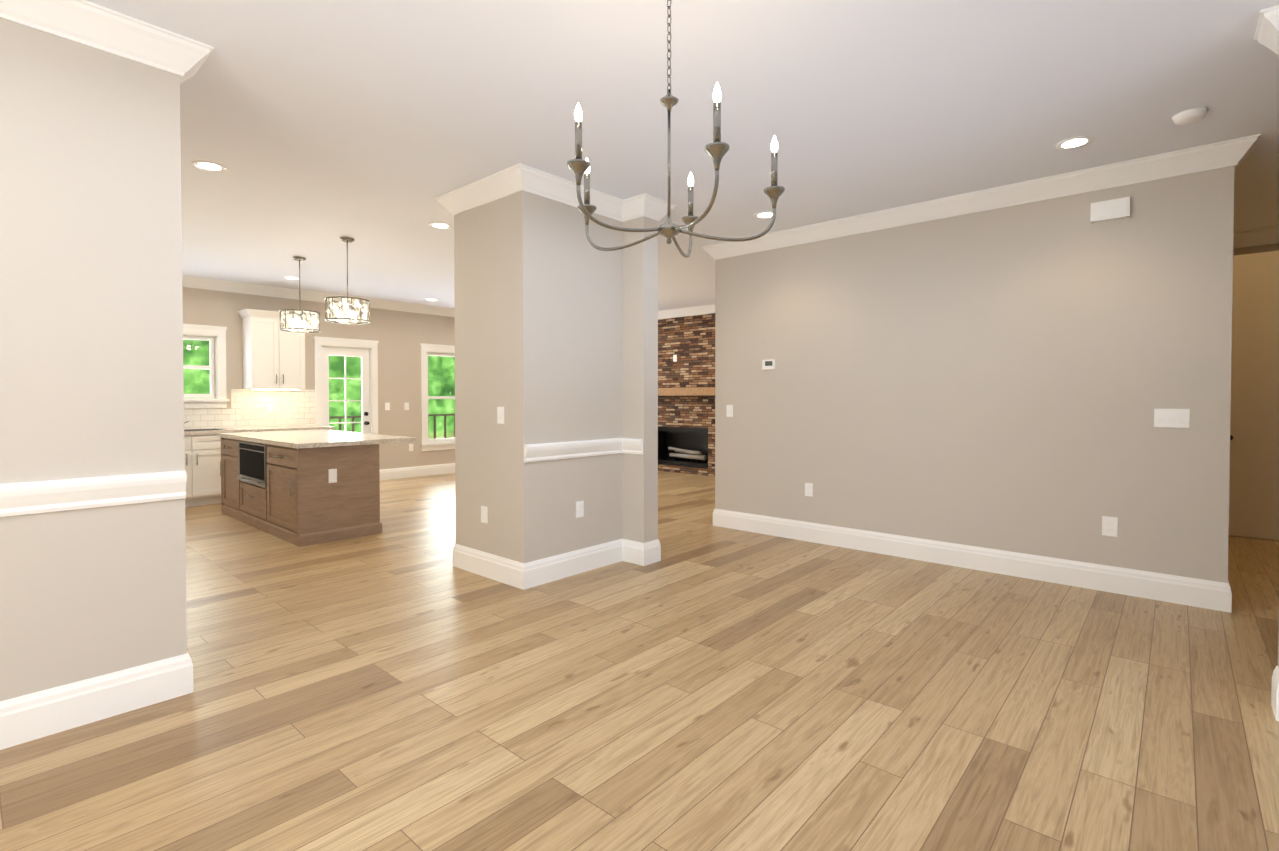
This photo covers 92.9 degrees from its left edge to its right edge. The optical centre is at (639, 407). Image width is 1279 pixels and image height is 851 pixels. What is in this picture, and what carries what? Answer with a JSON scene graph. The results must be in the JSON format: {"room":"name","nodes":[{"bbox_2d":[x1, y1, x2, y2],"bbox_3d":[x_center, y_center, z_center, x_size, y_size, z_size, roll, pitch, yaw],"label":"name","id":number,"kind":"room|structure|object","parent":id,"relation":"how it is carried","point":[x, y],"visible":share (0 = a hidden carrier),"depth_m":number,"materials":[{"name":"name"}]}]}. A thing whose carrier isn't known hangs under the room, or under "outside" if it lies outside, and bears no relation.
{"room":"dining room","nodes":[
{"label":"dining room","id":0,"kind":"room"},
{"bbox_2d":[0,18,186,700],"bbox_3d":[-2.725,-0.140,1.790,0.140,2.740,2.227,1,1,42],"label":"wall","id":1,"kind":"structure","parent":0,"point":[91,344],"depth_m":2.35,"materials":[{"name":"grey paint"}]},
{"bbox_2d":[0,652,192,749],"bbox_3d":[-2.651,1.147,1.777,0.017,0.168,2.214,1,1,42],"label":"baseboard","id":2,"kind":"structure","parent":1,"relation":"attached to","point":[50,711],"depth_m":2.36,"materials":[{"name":"white wood"}]},
{"bbox_2d":[0,438,642,516],"bbox_3d":[-1.714,0.321,2.761,0.216,0.118,5.010,1,1,42],"label":"trim","id":3,"kind":"structure","parent":1,"relation":"attached to","point":[24,498],"depth_m":2.41,"materials":[{"name":"white wood"}]},
{"bbox_2d":[182,287,454,469],"bbox_3d":[-4.573,-0.253,8.660,0.140,2.740,10.340,1,1,42],"label":"wall","id":4,"kind":"structure","parent":0,"point":[400,336],"depth_m":9.29,"materials":[{"name":"grey paint"}]},
{"bbox_2d":[183,336,214,397],"bbox_3d":[-5.663,-0.505,7.418,0.050,0.763,0.788,1,1,42],"label":"sink window","id":5,"kind":"structure","parent":4,"relation":"in","point":[210,367],"depth_m":7.63,"materials":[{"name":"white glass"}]},
{"bbox_2d":[184,389,314,428],"bbox_3d":[-6.209,0.024,6.707,0.008,0.500,4.960,1,1,42],"label":"backsplash","id":6,"kind":"structure","parent":4,"relation":"attached to","point":[290,408],"depth_m":8.03,"materials":[{"name":"tile"}]},
{"bbox_2d":[267,403,272,411],"bbox_3d":[-4.942,-0.004,8.123,0.008,0.115,0.072,1,1,42],"label":"outlet","id":7,"kind":"object","parent":6,"relation":"attached to","point":[269,407],"visible":1,"depth_m":8.12,"materials":[{"name":"white plastic"}]},
{"bbox_2d":[237,309,310,389],"bbox_3d":[-4.795,-0.741,7.994,0.380,1.012,0.760,1,1,42],"label":"upper cabinet","id":8,"kind":"object","parent":4,"relation":"attached to","point":[273,357],"visible":0.94,"depth_m":7.84,"materials":[{"name":"white wood"}]},
{"bbox_2d":[183,324,454,450],"bbox_3d":[-3.881,0.022,9.401,0.200,2.165,6.370,1,1,42],"label":"window trim","id":9,"kind":"structure","parent":4,"relation":"attached to","point":[218,335],"depth_m":8.64,"materials":[{"name":"white wood"}]},
{"bbox_2d":[322,347,369,432],"bbox_3d":[-4.295,0.111,8.912,0.120,1.980,0.689,1,1,42],"label":"french door","id":10,"kind":"structure","parent":4,"relation":"in","point":[327,352],"depth_m":8.93,"materials":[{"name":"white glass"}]},
{"bbox_2d":[385,403,389,409],"bbox_3d":[-3.873,-0.025,9.340,0.010,0.115,0.072,1,1,42],"label":"light switch","id":11,"kind":"object","parent":4,"relation":"attached to","point":[387,406],"visible":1,"depth_m":9.34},
{"bbox_2d":[404,403,408,409],"bbox_3d":[-3.667,-0.028,9.572,0.010,0.115,0.072,1,1,42],"label":"light switch","id":12,"kind":"object","parent":4,"relation":"attached to","point":[406,406],"visible":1,"depth_m":9.57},
{"bbox_2d":[379,463,454,480],"bbox_3d":[-2.575,0.997,10.816,0.017,0.168,4.215,1,1,42],"label":"baseboard","id":13,"kind":"structure","parent":4,"relation":"attached to","point":[405,472],"depth_m":9.69,"materials":[{"name":"white wood"}]},
{"bbox_2d":[427,353,454,441],"bbox_3d":[-3.193,-0.174,10.211,0.050,1.458,0.878,1,1,42],"label":"kitchen window","id":14,"kind":"structure","parent":4,"relation":"in","point":[441,397],"depth_m":10.06,"materials":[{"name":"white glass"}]},
{"bbox_2d":[0,471,1278,850],"bbox_3d":[0.082,1.215,4.558,12.580,0.060,10.340,1,1,42],"label":"floor","id":15,"kind":"structure","parent":0,"point":[400,681],"depth_m":2.44,"materials":[{"name":"brown wood"}]},
{"bbox_2d":[184,433,220,506],"bbox_3d":[-5.376,0.724,7.183,0.617,0.835,1.026,1,1,42],"label":"base cabinet","id":16,"kind":"object","parent":15,"relation":"on","point":[202,449],"depth_m":7.07,"materials":[{"name":"wood"}]},
{"bbox_2d":[184,425,334,436],"bbox_3d":[-5.962,0.298,6.506,0.629,0.040,4.940,1,1,42],"label":"countertop","id":17,"kind":"structure","parent":16,"relation":"on","point":[187,432],"depth_m":7.43,"materials":[{"name":"white stone"}]},
{"bbox_2d":[220,437,381,546],"bbox_3d":[-3.502,0.742,6.131,2.272,0.835,0.761,1,1,42],"label":"kitchen island","id":18,"kind":"object","parent":15,"relation":"on","point":[300,488],"depth_m":5.48,"materials":[{"name":"wood"}]},
{"bbox_2d":[218,429,416,448],"bbox_3d":[-3.378,0.301,6.263,2.310,0.041,1.075,1,1,42],"label":"island countertop","id":19,"kind":"structure","parent":18,"relation":"on","point":[305,439],"depth_m":5.83,"materials":[{"name":"white stone"}]},
{"bbox_2d":[452,544,519,586],"bbox_3d":[-1.072,1.105,4.272,0.810,0.168,0.017,1,1,42],"label":"baseboard","id":20,"kind":"structure","parent":15,"relation":"on","point":[497,568],"depth_m":4.27,"materials":[{"name":"white wood"}]},
{"bbox_2d":[454,190,657,562],"bbox_3d":[-0.618,-0.186,4.605,1.040,2.740,1.115,1,1,42],"label":"wall","id":21,"kind":"structure","parent":15,"relation":"on","point":[556,326],"depth_m":4.33,"materials":[{"name":"grey paint"}]},
{"bbox_2d":[481,506,487,522],"bbox_3d":[-1.099,0.754,4.295,0.072,0.115,0.008,1,1,42],"label":"outlet","id":22,"kind":"object","parent":21,"relation":"attached to","point":[484,514],"visible":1,"depth_m":4.29,"materials":[{"name":"white plastic"}]},
{"bbox_2d":[497,407,503,423],"bbox_3d":[-0.950,0.049,4.150,0.072,0.115,0.010,1,1,42],"label":"light switch","id":23,"kind":"object","parent":21,"relation":"attached to","point":[500,415],"visible":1,"depth_m":4.15,"materials":[{"name":"white plastic"}]},
{"bbox_2d":[576,501,583,517],"bbox_3d":[-0.429,0.729,4.375,0.008,0.115,0.072,1,1,42],"label":"outlet","id":24,"kind":"object","parent":21,"relation":"attached to","point":[579,508],"visible":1,"depth_m":4.37,"materials":[{"name":"white plastic"}]},
{"bbox_2d":[516,539,627,589],"bbox_3d":[-0.447,1.104,4.353,0.017,0.168,0.967,1,1,42],"label":"baseboard","id":25,"kind":"structure","parent":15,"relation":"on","point":[553,568],"depth_m":4.29,"materials":[{"name":"white wood"}]},
{"bbox_2d":[628,539,660,562],"bbox_3d":[-0.232,1.093,5.040,1.047,0.168,0.017,1,1,42],"label":"baseboard","id":26,"kind":"structure","parent":15,"relation":"on","point":[650,551],"depth_m":4.62,"materials":[{"name":"white wood"}]},
{"bbox_2d":[86,0,1278,310],"bbox_3d":[0.082,-1.595,4.512,12.580,0.080,10.340,1,1,42],"label":"ceiling","id":27,"kind":"structure","parent":0,"point":[320,128],"depth_m":3.11,"materials":[{"name":"white paint"}]},
{"bbox_2d":[191,160,226,171],"bbox_3d":[-2.741,-1.543,3.875,0.188,0.010,0.188,1,1,42],"label":"recessed light","id":28,"kind":"object","parent":27,"relation":"in","point":[211,166],"visible":0.98,"depth_m":3.87,"materials":[{"name":"beige"}]},
{"bbox_2d":[283,276,300,279],"bbox_3d":[-4.287,-1.603,7.497,0.188,0.010,0.188,1,1,42],"label":"recessed light","id":29,"kind":"object","parent":27,"relation":"in","point":[292,278],"visible":0.9,"depth_m":7.51,"materials":[{"name":"beige"}]},
{"bbox_2d":[279,256,319,332],"bbox_3d":[-3.585,-1.200,6.412,0.384,0.771,0.384,1,1,42],"label":"pendant light","id":30,"kind":"object","parent":27,"relation":"hanging from","point":[284,322],"visible":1,"depth_m":6.37,"materials":[{"name":"white glass"}]},
{"bbox_2d":[325,237,369,323],"bbox_3d":[-2.709,-1.187,5.636,0.384,0.771,0.384,1,1,42],"label":"pendant light","id":31,"kind":"object","parent":27,"relation":"hanging from","point":[330,303],"visible":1,"depth_m":5.59,"materials":[{"name":"white glass"}]},
{"bbox_2d":[428,222,450,228],"bbox_3d":[-1.710,-1.565,5.205,0.188,0.010,0.188,1,1,42],"label":"recessed light","id":32,"kind":"object","parent":27,"relation":"in","point":[441,225],"visible":0.98,"depth_m":5.20,"materials":[{"name":"beige"}]},
{"bbox_2d":[567,0,784,257],"bbox_3d":[0.079,-1.048,2.152,0.774,0.934,0.782,1,1,42],"label":"chandelier","id":33,"kind":"object","parent":27,"relation":"hanging from","point":[716,150],"visible":1,"depth_m":2.14,"materials":[{"name":"silver metal"}]},
{"bbox_2d":[754,211,776,218],"bbox_3d":[1.018,-1.560,4.912,0.188,0.010,0.188,1,1,42],"label":"recessed light","id":34,"kind":"object","parent":27,"relation":"in","point":[765,215],"visible":0.81,"depth_m":4.91,"materials":[{"name":"beige"}]},
{"bbox_2d":[1055,136,1093,149],"bbox_3d":[2.521,-1.538,3.523,0.188,0.010,0.188,1,1,42],"label":"recessed light","id":35,"kind":"object","parent":27,"relation":"in","point":[1072,143],"visible":1,"depth_m":3.51,"materials":[{"name":"beige"}]},
{"bbox_2d":[1172,107,1207,124],"bbox_3d":[2.864,-1.513,3.163,0.140,0.037,0.140,1,1,42],"label":"smoke detector","id":36,"kind":"object","parent":27,"relation":"attached to","point":[1189,116],"visible":0.98,"depth_m":3.13,"materials":[{"name":"white plastic"}]},
{"bbox_2d":[658,313,714,475],"bbox_3d":[0.797,-0.281,10.354,2.250,2.740,0.400,1,1,42],"label":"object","id":37,"kind":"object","parent":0,"point":[689,341],"depth_m":10.14,"materials":[{"name":"brown stone"}]},
{"bbox_2d":[0,0,1278,318],"bbox_3d":[0.082,-1.492,4.514,12.300,0.125,10.060,1,1,42],"label":"crown molding","id":38,"kind":"structure","parent":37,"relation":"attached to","point":[96,26],"depth_m":4.04,"materials":[{"name":"white wood"}]},
{"bbox_2d":[658,427,707,467],"bbox_3d":[0.807,0.654,10.373,1.140,0.638,0.208,1,1,42],"label":"fireplace","id":39,"kind":"object","parent":37,"relation":"in","point":[689,455],"visible":0.98,"depth_m":10.33,"materials":[{"name":"black metal"}]},
{"bbox_2d":[658,387,714,395],"bbox_3d":[0.611,-0.273,10.145,1.810,0.130,0.159,1,1,42],"label":"mantel","id":40,"kind":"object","parent":37,"relation":"attached to","point":[690,391],"depth_m":9.91,"materials":[{"name":"brown wood"}]},
{"bbox_2d":[715,166,1233,582],"bbox_3d":[2.154,-0.190,4.823,3.640,2.740,0.140,1,1,42],"label":"wall","id":41,"kind":"structure","parent":0,"point":[1010,378],"depth_m":4.34,"materials":[{"name":"grey paint"}]},
{"bbox_2d":[726,405,732,416],"bbox_3d":[0.870,0.028,5.865,0.072,0.115,0.010,1,1,42],"label":"light switch","id":42,"kind":"object","parent":41,"relation":"attached to","point":[729,410],"visible":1,"depth_m":5.86,"materials":[{"name":"white plastic"}]},
{"bbox_2d":[762,359,775,369],"bbox_3d":[1.187,-0.398,5.567,0.130,0.090,0.024,1,1,42],"label":"thermostat","id":43,"kind":"object","parent":41,"relation":"attached to","point":[768,364],"visible":0.89,"depth_m":5.56,"materials":[{"name":"white plastic"}]},
{"bbox_2d":[805,483,812,496],"bbox_3d":[1.486,0.717,5.332,0.072,0.115,0.008,1,1,42],"label":"outlet","id":44,"kind":"object","parent":41,"relation":"attached to","point":[808,489],"visible":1,"depth_m":5.33,"materials":[{"name":"white plastic"}]},
{"bbox_2d":[713,509,1231,612],"bbox_3d":[2.109,1.097,4.793,3.674,0.168,0.037,1,1,42],"label":"baseboard","id":45,"kind":"structure","parent":41,"relation":"attached to","point":[1214,595],"depth_m":4.33,"materials":[{"name":"white wood"}]},
{"bbox_2d":[1090,197,1129,222],"bbox_3d":[3.026,-1.274,3.907,0.200,0.120,0.046,1,1,42],"label":"door chime","id":46,"kind":"object","parent":41,"relation":"attached to","point":[1118,208],"visible":1,"depth_m":3.89,"materials":[{"name":"white plastic"}]},
{"bbox_2d":[1102,516,1117,536],"bbox_3d":[3.053,0.769,3.943,0.080,0.125,0.008,1,1,42],"label":"outlet","id":47,"kind":"object","parent":41,"relation":"attached to","point":[1109,526],"visible":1,"depth_m":3.94,"materials":[{"name":"white plastic"}]},
{"bbox_2d":[1154,409,1189,427],"bbox_3d":[3.272,0.062,3.736,0.164,0.115,0.010,1,1,42],"label":"light switch","id":48,"kind":"object","parent":41,"relation":"attached to","point":[1177,418],"visible":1,"depth_m":3.73,"materials":[{"name":"white plastic"}]},
{"bbox_2d":[1229,243,1278,540],"bbox_3d":[5.348,-0.211,6.081,6.470,2.740,0.760,1,1,42],"label":"wall","id":49,"kind":"structure","parent":0,"point":[1246,248],"depth_m":5.43,"materials":[{"name":"brown paint"}]},
{"bbox_2d":[1229,245,1278,539],"bbox_3d":[5.632,-0.131,5.265,0.870,2.592,0.083,1,1,42],"label":"hall door","id":50,"kind":"structure","parent":49,"relation":"in","point":[1254,472],"depth_m":5.43,"materials":[{"name":"brown wood"}]},
{"bbox_2d":[1278,632,1278,666],"bbox_3d":[3.635,-0.134,1.447,2.885,2.740,0.140,1,1,42],"label":"wall","id":51,"kind":"structure","parent":0,"point":[1278,649],"depth_m":2.47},
{"bbox_2d":[1271,671,1278,720],"bbox_3d":[3.577,1.153,1.415,2.902,0.168,0.017,1,1,42],"label":"baseboard","id":52,"kind":"structure","parent":51,"relation":"attached to","point":[1275,677],"depth_m":2.41,"materials":[{"name":"white wood"}]},
{"label":"outside","id":53,"kind":"structure","parent":0,"visible":0},
{"bbox_2d":[183,339,454,438],"bbox_3d":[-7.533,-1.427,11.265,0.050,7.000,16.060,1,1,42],"label":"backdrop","id":54,"kind":"structure","parent":53,"point":[337,391],"depth_m":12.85,"materials":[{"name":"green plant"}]},
{"bbox_2d":[329,414,454,438],"bbox_3d":[-4.470,0.682,10.767,2.440,1.040,5.605,1,1,42],"label":"railing","id":55,"kind":"object","parent":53,"point":[339,418],"depth_m":12.69,"materials":[{"name":"brown wood"}]}
]}

